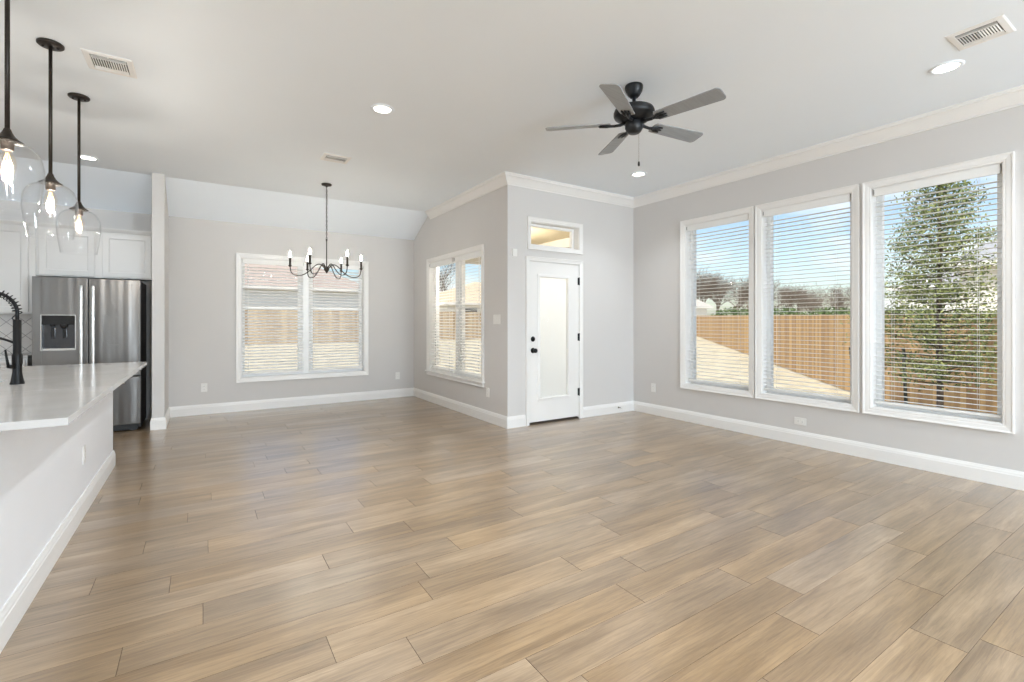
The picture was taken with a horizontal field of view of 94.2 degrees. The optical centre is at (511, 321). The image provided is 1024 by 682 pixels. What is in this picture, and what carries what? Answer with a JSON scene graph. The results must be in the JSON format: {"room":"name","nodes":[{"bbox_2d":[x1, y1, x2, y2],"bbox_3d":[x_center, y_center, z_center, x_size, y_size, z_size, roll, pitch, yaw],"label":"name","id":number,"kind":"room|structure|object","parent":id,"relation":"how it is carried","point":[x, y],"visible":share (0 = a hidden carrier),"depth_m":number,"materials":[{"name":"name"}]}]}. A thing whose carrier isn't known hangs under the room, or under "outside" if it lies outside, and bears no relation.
{"room":"empty living room","nodes":[
{"label":"empty living room","id":0,"kind":"room"},
{"bbox_2d":[152,173,169,427],"bbox_3d":[-4.423,-0.245,6.007,0.137,3.050,0.826,0,0,-33],"label":"wall","id":1,"kind":"structure","parent":0,"point":[160,217],"depth_m":5.68,"materials":[{"name":"paint"}]},
{"bbox_2d":[150,417,165,429],"bbox_3d":[-4.210,1.210,5.663,0.153,0.140,0.016,0,0,-33],"label":"baseboard","id":2,"kind":"structure","parent":1,"relation":"attached to","point":[155,423],"depth_m":5.66,"materials":[{"name":"paint"}]},
{"bbox_2d":[0,200,413,419],"bbox_3d":[-5.383,-0.070,5.972,8.992,2.700,0.160,0,0,-33],"label":"wall","id":3,"kind":"structure","parent":0,"point":[202,253],"depth_m":6.76,"materials":[{"name":"paint"}]},
{"bbox_2d":[0,314,31,352],"bbox_3d":[-6.357,0.135,5.238,1.840,0.458,0.010,0,0,-33],"label":"backsplash","id":4,"kind":"structure","parent":3,"relation":"attached to","point":[6,322],"depth_m":5.57,"materials":[{"name":"tile"}]},
{"bbox_2d":[0,223,35,313],"bbox_3d":[-5.902,-0.608,5.324,0.898,1.025,0.358,0,0,-33],"label":"upper cabinet","id":5,"kind":"object","parent":3,"relation":"attached to","point":[17,248],"visible":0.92,"depth_m":5.35,"materials":[{"name":"paint"}]},
{"bbox_2d":[36,226,151,281],"bbox_3d":[-5.066,-0.826,5.867,1.087,0.588,0.358,0,0,-33],"label":"upper cabinet","id":6,"kind":"object","parent":3,"relation":"attached to","point":[60,252],"visible":0.96,"depth_m":5.69,"materials":[{"name":"paint"}]},
{"bbox_2d":[0,219,151,234],"bbox_3d":[-5.714,-1.113,5.211,2.889,0.042,0.036,0,0,-33],"label":"trim","id":7,"kind":"structure","parent":6,"relation":"attached to","point":[4,221],"depth_m":5.57,"materials":[{"name":"paint"}]},
{"bbox_2d":[201,383,206,391],"bbox_3d":[-4.267,0.910,6.596,0.075,0.118,0.008,0,0,-33],"label":"wall outlet","id":8,"kind":"object","parent":3,"relation":"attached to","point":[203,385],"visible":1,"depth_m":6.60,"materials":[{"name":"plastic"}]},
{"bbox_2d":[169,388,413,416],"bbox_3d":[-3.149,1.210,7.317,3.459,0.140,0.016,0,0,-33],"label":"baseboard","id":9,"kind":"structure","parent":3,"relation":"attached to","point":[190,410],"depth_m":7.13,"materials":[{"name":"paint"}]},
{"bbox_2d":[236,253,368,382],"bbox_3d":[-3.194,-0.060,7.377,1.885,1.860,0.185,0,0,-33],"label":"window","id":10,"kind":"structure","parent":3,"relation":"in","point":[306,374],"depth_m":7.37,"materials":[{"name":"paint"}]},
{"bbox_2d":[242,258,303,374],"bbox_3d":[-3.554,-0.075,7.104,0.822,1.683,0.083,0,0,-33],"label":"window blind","id":11,"kind":"object","parent":10,"relation":"attached to","point":[244,260],"visible":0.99,"depth_m":7.08,"materials":[{"name":"plastic"}]},
{"bbox_2d":[309,263,362,371],"bbox_3d":[-2.798,-0.075,7.595,0.822,1.683,0.083,0,0,-33],"label":"window blind","id":12,"kind":"object","parent":10,"relation":"attached to","point":[350,267],"visible":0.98,"depth_m":7.59,"materials":[{"name":"plastic"}]},
{"bbox_2d":[395,372,399,378],"bbox_3d":[-1.947,0.915,8.102,0.075,0.118,0.008,0,0,-33],"label":"wall outlet","id":13,"kind":"object","parent":3,"relation":"attached to","point":[397,374],"visible":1,"depth_m":8.10,"materials":[{"name":"plastic"}]},
{"bbox_2d":[414,188,500,414],"bbox_3d":[-0.855,-0.245,7.105,0.160,3.050,2.870,0,0,-33],"label":"wall","id":14,"kind":"structure","parent":0,"point":[476,222],"depth_m":6.52,"materials":[{"name":"paint"}]},
{"bbox_2d":[425,244,484,386],"bbox_3d":[-0.819,-0.083,7.003,0.209,1.865,1.890,0,0,-33],"label":"window","id":15,"kind":"structure","parent":14,"relation":"in","point":[429,274],"depth_m":7.05,"materials":[{"name":"paint"}]},
{"bbox_2d":[430,258,455,371],"bbox_3d":[-1.078,-0.098,7.365,0.083,1.688,0.799,0,0,-33],"label":"window blind","id":16,"kind":"object","parent":15,"relation":"attached to","point":[451,260],"visible":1,"depth_m":7.29,"materials":[{"name":"plastic"}]},
{"bbox_2d":[454,251,480,377],"bbox_3d":[-0.594,-0.098,6.619,0.083,1.688,0.799,0,0,-33],"label":"window blind","id":17,"kind":"object","parent":15,"relation":"attached to","point":[478,253],"visible":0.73,"depth_m":6.61,"materials":[{"name":"plastic"}]},
{"bbox_2d":[413,388,506,428],"bbox_3d":[-0.880,1.210,6.984,0.016,0.140,3.046,0,0,-33],"label":"baseboard","id":18,"kind":"structure","parent":14,"relation":"attached to","point":[488,416],"depth_m":6.63,"materials":[{"name":"paint"}]},
{"bbox_2d":[425,171,506,218],"bbox_3d":[-0.697,-1.711,6.623,0.100,0.118,2.410,0,0,-33],"label":"trim","id":19,"kind":"structure","parent":14,"relation":"attached to","point":[498,181],"depth_m":6.42,"materials":[{"name":"paint"}]},
{"bbox_2d":[493,315,499,323],"bbox_3d":[-0.190,-0.032,5.927,0.008,0.118,0.165,0,0,-33],"label":"light switch","id":20,"kind":"object","parent":14,"relation":"attached to","point":[496,318],"visible":1,"depth_m":5.92,"materials":[{"name":"plastic"}]},
{"bbox_2d":[0,396,1023,681],"bbox_3d":[0.157,1.340,-0.578,11.156,0.120,17.180,0,0,-33],"label":"floor","id":21,"kind":"structure","parent":0,"point":[409,538],"depth_m":2.60,"materials":[{"name":"brown wood"}]},
{"bbox_2d":[0,353,31,366],"bbox_3d":[-6.208,0.823,4.967,1.795,0.915,0.623,0,0,-33],"label":"base cabinet","id":22,"kind":"object","parent":21,"relation":"on","point":[27,357],"visible":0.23,"depth_m":5.19,"materials":[{"name":"paint"}]},
{"bbox_2d":[0,353,31,358],"bbox_3d":[-6.208,0.380,4.967,1.795,0.030,0.623,0,0,-33],"label":"countertop","id":23,"kind":"structure","parent":22,"relation":"on","point":[2,355],"depth_m":5.22,"materials":[{"name":"white stone"}]},
{"bbox_2d":[0,362,146,652],"bbox_3d":[-3.003,0.823,2.796,1.127,0.915,3.060,0,0,-33],"label":"kitchen island","id":24,"kind":"object","parent":21,"relation":"on","point":[46,421],"visible":0.96,"depth_m":2.38,"materials":[{"name":"paint"}]},
{"bbox_2d":[0,362,146,430],"bbox_3d":[-3.003,0.380,2.796,1.127,0.030,3.060,0,0,-33],"label":"island countertop","id":25,"kind":"structure","parent":24,"relation":"on","point":[50,395],"depth_m":2.51,"materials":[{"name":"white stone"}]},
{"bbox_2d":[0,290,24,384],"bbox_3d":[-3.004,0.083,2.736,0.288,0.564,0.077,0,0,-34],"label":"kitchen faucet","id":26,"kind":"object","parent":25,"relation":"on","point":[17,356],"visible":1,"depth_m":2.79,"materials":[{"name":"black metal"}]},
{"bbox_2d":[83,445,85,464],"bbox_3d":[-2.872,0.890,3.197,0.008,0.118,0.075,0,0,-33],"label":"wall outlet","id":27,"kind":"object","parent":24,"relation":"attached to","point":[84,446],"visible":1,"depth_m":3.19,"materials":[{"name":"plastic"}]},
{"bbox_2d":[32,276,145,430],"bbox_3d":[-4.955,0.393,5.648,0.925,1.775,0.809,0,0,-33],"label":"refrigerator","id":28,"kind":"object","parent":21,"relation":"on","point":[75,320],"visible":0.63,"depth_m":5.40,"materials":[{"name":"silver metal"}]},
{"bbox_2d":[0,0,1023,239],"bbox_3d":[0.157,-1.615,-0.578,11.155,0.551,17.180,0,0,-33],"label":"ceiling","id":29,"kind":"structure","parent":0,"point":[239,104],"depth_m":3.65,"materials":[{"name":"paint"}]},
{"bbox_2d":[0,0,45,214],"bbox_3d":[-2.460,-1.153,2.320,0.266,1.234,0.266,0,0,-33],"label":"pendant light","id":30,"kind":"object","parent":29,"relation":"hanging from","point":[8,140],"visible":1,"depth_m":2.31,"materials":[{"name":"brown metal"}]},
{"bbox_2d":[20,37,77,233],"bbox_3d":[-2.930,-1.153,3.022,0.266,1.234,0.266,0,0,-33],"label":"pendant light","id":31,"kind":"object","parent":29,"relation":"hanging from","point":[50,183],"visible":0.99,"depth_m":3.01,"materials":[{"name":"brown metal"}]},
{"bbox_2d":[67,92,89,227],"bbox_3d":[-3.392,-1.153,3.729,0.266,1.234,0.266,0,0,-33],"label":"pendant light","id":32,"kind":"object","parent":29,"relation":"hanging from","point":[78,207],"visible":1,"depth_m":3.72,"materials":[{"name":"brown metal"}]},
{"bbox_2d":[76,154,98,160],"bbox_3d":[-4.564,-1.766,5.121,0.190,0.009,0.190,0,0,-33],"label":"recessed light","id":33,"kind":"object","parent":29,"relation":"in","point":[85,157],"visible":0.82,"depth_m":5.12,"materials":[{"name":"paint"}]},
{"bbox_2d":[80,48,136,78],"bbox_3d":[-2.757,-1.764,3.268,0.265,0.012,0.285,0,0,-33],"label":"ceiling vent","id":34,"kind":"object","parent":29,"relation":"in","point":[95,60],"visible":1,"depth_m":3.25,"materials":[{"name":"metal"}]},
{"bbox_2d":[288,183,361,278],"bbox_3d":[-2.378,-1.174,6.106,0.882,1.191,0.826,0,0,-33],"label":"chandelier","id":35,"kind":"object","parent":29,"relation":"hanging from","point":[326,268],"visible":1,"depth_m":6.09,"materials":[{"name":"metal"}]},
{"bbox_2d":[320,153,350,163],"bbox_3d":[-1.908,-1.764,5.152,0.280,0.012,0.240,0,0,-33],"label":"ceiling vent","id":36,"kind":"object","parent":29,"relation":"in","point":[326,156],"visible":1,"depth_m":5.13,"materials":[{"name":"metal"}]},
{"bbox_2d":[371,104,393,113],"bbox_3d":[-1.075,-1.766,3.952,0.190,0.009,0.190,0,0,-33],"label":"recessed light","id":37,"kind":"object","parent":29,"relation":"in","point":[378,108],"visible":1,"depth_m":3.94,"materials":[{"name":"paint"}]},
{"bbox_2d":[545,82,725,165],"bbox_3d":[0.950,-1.468,3.566,1.262,0.603,1.275,0,0,-33],"label":"ceiling fan","id":38,"kind":"object","parent":29,"relation":"hanging from","point":[633,115],"visible":1,"depth_m":3.49,"materials":[{"name":"metal"}]},
{"bbox_2d":[630,171,646,176],"bbox_3d":[1.515,-1.766,5.693,0.190,0.009,0.190,0,0,-33],"label":"recessed light","id":39,"kind":"object","parent":29,"relation":"in","point":[635,174],"visible":1,"depth_m":5.69,"materials":[{"name":"paint"}]},
{"bbox_2d":[928,60,964,74],"bbox_3d":[3.017,-1.766,3.305,0.190,0.009,0.190,0,0,-33],"label":"recessed light","id":40,"kind":"object","parent":29,"relation":"in","point":[945,67],"visible":1,"depth_m":3.30,"materials":[{"name":"paint"}]},
{"bbox_2d":[945,14,1015,50],"bbox_3d":[2.873,-1.764,2.921,0.278,0.012,0.260,0,0,-33],"label":"ceiling vent","id":41,"kind":"object","parent":29,"relation":"in","point":[993,28],"visible":1,"depth_m":2.91,"materials":[{"name":"metal"}]},
{"bbox_2d":[540,278,565,396],"bbox_3d":[0.524,0.195,6.135,0.446,1.540,0.006,0,0,-33],"label":"glass panel","id":42,"kind":"object","parent":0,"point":[552,290],"depth_m":6.14,"materials":[{"name":"white glass"}]},
{"bbox_2d":[501,185,632,416],"bbox_3d":[0.877,-0.245,6.423,2.323,3.050,0.160,0,0,-33],"label":"wall","id":43,"kind":"structure","parent":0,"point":[607,256],"depth_m":6.43,"materials":[{"name":"paint"}]},
{"bbox_2d":[512,249,516,256],"bbox_3d":[0.030,-0.840,5.761,0.065,0.090,0.028,0,0,-33],"label":"sensor","id":44,"kind":"object","parent":43,"relation":"attached to","point":[514,251],"visible":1,"depth_m":5.75,"materials":[{"name":"plastic"}]},
{"bbox_2d":[507,415,525,428],"bbox_3d":[0.052,1.210,5.782,0.272,0.140,0.016,0,0,-33],"label":"baseboard","id":45,"kind":"structure","parent":43,"relation":"attached to","point":[520,420],"depth_m":5.78,"materials":[{"name":"paint"}]},
{"bbox_2d":[525,256,582,425],"bbox_3d":[0.527,0.234,6.154,0.919,2.092,0.231,0,0,-33],"label":"door","id":46,"kind":"structure","parent":43,"relation":"attached to","point":[553,287],"depth_m":6.12,"materials":[{"name":"paint"}]},
{"bbox_2d":[527,216,582,254],"bbox_3d":[0.523,-1.103,6.177,0.891,0.401,0.185,0,0,-33],"label":"window","id":47,"kind":"structure","parent":43,"relation":"attached to","point":[575,229],"depth_m":6.18,"materials":[{"name":"paint"}]},
{"bbox_2d":[505,171,633,207],"bbox_3d":[0.839,-1.711,6.244,2.263,0.118,0.100,0,0,-33],"label":"crown molding","id":48,"kind":"structure","parent":43,"relation":"attached to","point":[513,179],"depth_m":6.15,"materials":[{"name":"paint"}]},
{"bbox_2d":[583,401,633,417],"bbox_3d":[1.351,1.210,6.626,0.988,0.140,0.016,0,0,-33],"label":"baseboard","id":49,"kind":"structure","parent":43,"relation":"attached to","point":[590,411],"depth_m":6.60,"materials":[{"name":"paint"}]},
{"bbox_2d":[633,105,1023,471],"bbox_3d":[5.637,-0.245,1.078,0.160,3.050,13.990,0,0,-33],"label":"wall","id":50,"kind":"structure","parent":0,"point":[656,225],"depth_m":4.77,"materials":[{"name":"paint"}]},
{"bbox_2d":[651,383,655,391],"bbox_3d":[1.957,0.910,6.592,0.008,0.118,0.075,0,0,-33],"label":"wall outlet","id":51,"kind":"object","parent":50,"relation":"attached to","point":[653,386],"visible":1,"depth_m":6.59,"materials":[{"name":"plastic"}]},
{"bbox_2d":[680,206,754,397],"bbox_3d":[2.534,-0.225,5.833,0.185,2.170,0.985,0,0,-33],"label":"window","id":52,"kind":"structure","parent":50,"relation":"in","point":[685,301],"depth_m":6.15,"materials":[{"name":"paint"}]},
{"bbox_2d":[686,214,748,387],"bbox_3d":[2.506,-0.240,5.815,0.083,1.993,0.823,0,0,-33],"label":"window blind","id":53,"kind":"object","parent":52,"relation":"attached to","point":[741,218],"visible":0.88,"depth_m":5.81,"materials":[{"name":"plastic"}]},
{"bbox_2d":[794,417,805,425],"bbox_3d":[3.010,1.037,4.970,0.008,0.075,0.118,0,0,-33],"label":"wall outlet","id":54,"kind":"object","parent":50,"relation":"attached to","point":[800,421],"visible":1,"depth_m":4.97,"materials":[{"name":"plastic"}]},
{"bbox_2d":[755,184,859,412],"bbox_3d":[3.086,-0.225,4.984,0.185,2.170,1.010,0,0,-33],"label":"window","id":55,"kind":"structure","parent":50,"relation":"in","point":[764,309],"depth_m":5.15,"materials":[{"name":"paint"}]},
{"bbox_2d":[763,194,850,399],"bbox_3d":[3.058,-0.240,4.966,0.083,1.993,0.848,0,0,-33],"label":"window blind","id":56,"kind":"object","parent":55,"relation":"attached to","point":[843,198],"visible":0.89,"depth_m":4.95,"materials":[{"name":"plastic"}]},
{"bbox_2d":[633,401,1023,490],"bbox_3d":[5.519,1.210,1.097,0.016,0.140,13.830,0,0,-33],"label":"baseboard","id":57,"kind":"structure","parent":50,"relation":"attached to","point":[1009,478],"depth_m":4.51,"materials":[{"name":"paint"}]},
{"bbox_2d":[634,85,1023,207],"bbox_3d":[5.484,-1.711,1.074,0.100,0.118,13.830,0,0,-33],"label":"trim","id":58,"kind":"structure","parent":50,"relation":"attached to","point":[1013,97],"depth_m":4.49,"materials":[{"name":"paint"}]},
{"bbox_2d":[862,151,1014,433],"bbox_3d":[3.649,-0.225,4.115,0.185,2.170,1.000,0,0,-33],"label":"window","id":59,"kind":"structure","parent":50,"relation":"in","point":[1006,424],"depth_m":4.03,"materials":[{"name":"paint"}]},
{"bbox_2d":[873,164,1001,417],"bbox_3d":[3.621,-0.240,4.098,0.083,1.993,0.838,0,0,-33],"label":"window blind","id":60,"kind":"object","parent":59,"relation":"attached to","point":[994,169],"visible":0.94,"depth_m":4.04,"materials":[{"name":"plastic"}]},
{"bbox_3d":[-0.241,1.592,8.482,2.367,0.375,4.509,0,0,-33],"label":"porch slab","id":61,"kind":"object","parent":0,"visible":0},
{"bbox_3d":[-0.571,0.042,10.705,0.240,2.725,0.240,0,0,-33],"label":"porch post","id":62,"kind":"object","parent":61,"relation":"on","visible":0},
{"bbox_2d":[465,237,569,264],"bbox_3d":[-0.256,-1.400,8.532,2.378,0.160,4.609,0,0,-33],"label":"beam","id":63,"kind":"structure","parent":62,"relation":"on","point":[565,243],"depth_m":8.66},
{"bbox_2d":[531,227,569,244],"bbox_3d":[-0.259,-1.500,8.530,2.386,0.040,4.608,0,0,-33],"label":"ceiling","id":64,"kind":"structure","parent":63,"relation":"on","point":[538,235],"depth_m":8.14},
{"label":"outside","id":65,"kind":"structure","parent":0,"visible":0},
{"bbox_2d":[245,336,849,396],"bbox_3d":[3.603,0.570,67.912,200.000,3.620,170.000,0,0,-33],"label":"lawn","id":66,"kind":"structure","parent":65,"point":[705,341],"depth_m":16.92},
{"bbox_2d":[245,264,357,337],"bbox_3d":[-22.808,-1.980,31.095,24.540,6.681,11.940,0,0,-33],"label":"house","id":67,"kind":"structure","parent":66,"relation":"on","point":[246,265],"depth_m":30.96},
{"bbox_2d":[245,310,480,343],"bbox_3d":[-12.151,0.265,25.563,67.545,1.902,0.155,0,0,-33],"label":"wooden fence","id":68,"kind":"object","parent":66,"relation":"on","point":[445,314],"visible":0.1,"depth_m":26.69,"materials":[{"name":"brown wood"}]},
{"bbox_2d":[439,263,455,291],"bbox_3d":[-9.606,-4.275,65.241,10.310,9.719,6.256,0,0,45],"label":"bare tree","id":69,"kind":"object","parent":66,"relation":"on","point":[440,274],"visible":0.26,"depth_m":64.25,"materials":[{"name":"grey plant"}]},
{"bbox_2d":[439,282,480,311],"bbox_3d":[-1.567,-1.130,44.288,15.340,4.981,10.940,0,0,-33],"label":"house","id":70,"kind":"structure","parent":66,"relation":"on","point":[471,286],"depth_m":37.65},
{"bbox_2d":[697,300,712,315],"bbox_3d":[14.400,-2.063,52.566,10.340,6.913,10.440,0,0,-33],"label":"house","id":71,"kind":"structure","parent":66,"relation":"on","point":[701,304],"depth_m":50.63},
{"bbox_2d":[697,264,722,300],"bbox_3d":[23.891,-3.172,62.544,8.744,8.395,7.181,0,0,-33],"label":"bare tree","id":72,"kind":"object","parent":66,"relation":"on","point":[699,277],"visible":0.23,"depth_m":60.22,"materials":[{"name":"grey plant"}]},
{"bbox_2d":[698,270,733,301],"bbox_3d":[31.149,-4.017,76.710,7.765,9.717,11.173,0,0,11],"label":"bare tree","id":73,"kind":"object","parent":66,"relation":"on","point":[698,270],"visible":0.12,"depth_m":77.43,"materials":[{"name":"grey plant"}]},
{"bbox_2d":[698,272,744,315],"bbox_3d":[27.216,-2.845,61.727,6.207,7.854,8.430,0,0,43],"label":"bare tree","id":74,"kind":"object","parent":66,"relation":"on","point":[717,294],"visible":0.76,"depth_m":60.85,"materials":[{"name":"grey plant"}]},
{"bbox_2d":[711,307,748,315],"bbox_3d":[16.720,0.118,35.803,3.998,2.506,4.041,0,0,-33],"label":"evergreen shrub","id":75,"kind":"object","parent":66,"relation":"on","point":[718,312],"visible":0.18,"depth_m":35.60,"materials":[{"name":"green plant"}]},
{"bbox_2d":[721,279,748,314],"bbox_3d":[37.942,-3.186,78.802,9.141,8.179,8.159,0,0,-33],"label":"bare tree","id":76,"kind":"object","parent":66,"relation":"on","point":[737,304],"visible":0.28,"depth_m":78.22,"materials":[{"name":"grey plant"}]},
{"bbox_2d":[734,277,775,314],"bbox_3d":[31.807,-2.760,63.014,6.480,7.799,4.639,0,0,42],"label":"bare tree","id":77,"kind":"object","parent":66,"relation":"on","point":[747,284],"visible":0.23,"depth_m":63.30,"materials":[{"name":"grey plant"}]},
{"bbox_2d":[774,307,803,314],"bbox_3d":[18.039,0.192,31.882,3.717,2.530,3.704,0,0,-33],"label":"evergreen shrub","id":78,"kind":"object","parent":66,"relation":"on","point":[787,309],"visible":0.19,"depth_m":31.38,"materials":[{"name":"green plant"}]},
{"bbox_2d":[774,281,805,306],"bbox_3d":[44.484,-3.350,79.732,7.696,8.581,7.673,0,0,-33],"label":"bare tree","id":79,"kind":"object","parent":66,"relation":"on","point":[778,290],"visible":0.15,"depth_m":79.21,"materials":[{"name":"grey plant"}]},
{"bbox_2d":[774,281,817,312],"bbox_3d":[47.583,-3.174,80.284,9.181,8.406,8.652,0,0,-33],"label":"bare tree","id":80,"kind":"object","parent":66,"relation":"on","point":[791,281],"visible":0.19,"depth_m":79.92,"materials":[{"name":"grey plant"}]},
{"bbox_2d":[774,283,821,314],"bbox_3d":[36.075,-2.169,60.438,6.249,6.715,5.677,0,0,33],"label":"bare tree","id":81,"kind":"object","parent":66,"relation":"on","point":[794,296],"visible":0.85,"depth_m":60.26,"materials":[{"name":"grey plant"}]},
{"bbox_2d":[782,283,831,312],"bbox_3d":[39.089,-2.059,62.516,7.385,6.587,5.156,0,0,-43],"label":"bare tree","id":82,"kind":"object","parent":66,"relation":"on","point":[804,296],"visible":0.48,"depth_m":61.52,"materials":[{"name":"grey plant"}]},
{"bbox_2d":[801,306,849,314],"bbox_3d":[17.884,0.336,26.647,3.942,2.428,3.979,0,0,-33],"label":"evergreen shrub","id":83,"kind":"object","parent":66,"relation":"on","point":[820,311],"visible":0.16,"depth_m":26.39,"materials":[{"name":"green plant"}]},
{"bbox_2d":[809,281,849,314],"bbox_3d":[53.788,-2.860,80.260,8.669,7.867,7.517,0,0,-33],"label":"bare tree","id":84,"kind":"object","parent":66,"relation":"on","point":[834,291],"visible":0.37,"depth_m":79.47,"materials":[{"name":"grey plant"}]},
{"bbox_2d":[820,286,849,311],"bbox_3d":[44.127,-1.938,61.807,7.642,6.439,5.193,0,0,28],"label":"bare tree","id":85,"kind":"object","parent":66,"relation":"on","point":[848,294],"visible":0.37,"depth_m":62.12,"materials":[{"name":"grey plant"}]},
{"bbox_2d":[697,314,996,413],"bbox_3d":[11.319,0.625,23.467,0.172,2.406,41.425,0,0,15],"label":"wooden fence","id":86,"kind":"object","parent":66,"relation":"on","point":[797,332],"visible":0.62,"depth_m":12.04,"materials":[{"name":"brown wood"}]},
{"bbox_2d":[902,349,907,403],"bbox_3d":[5.504,1.072,6.655,0.044,1.402,0.094,0,0,-33],"label":"stake","id":87,"kind":"object","parent":66,"relation":"on","point":[904,356],"visible":0.31,"depth_m":6.65,"materials":[{"name":"black metal"}]},
{"bbox_2d":[886,306,928,313],"bbox_3d":[15.718,0.506,18.993,3.203,2.313,3.196,0,0,-33],"label":"evergreen shrub","id":88,"kind":"object","parent":66,"relation":"on","point":[897,306],"visible":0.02,"depth_m":18.79,"materials":[{"name":"green plant"}]},
{"bbox_2d":[840,178,996,407],"bbox_3d":[5.792,-0.240,6.398,2.100,4.024,2.114,0,0,-1],"label":"young tree","id":89,"kind":"object","parent":66,"relation":"on","point":[936,322],"visible":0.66,"depth_m":6.33,"materials":[{"name":"green plant"}]},
{"bbox_2d":[887,273,958,313],"bbox_3d":[30.959,-1.336,27.608,10.940,6.769,11.540,0,0,-33],"label":"house","id":90,"kind":"structure","parent":66,"relation":"on","point":[952,274],"depth_m":28.25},
{"bbox_2d":[943,238,996,312],"bbox_3d":[23.159,-2.060,14.646,12.140,8.519,12.290,0,0,-33],"label":"house","id":91,"kind":"structure","parent":66,"relation":"on","point":[989,245],"depth_m":15.87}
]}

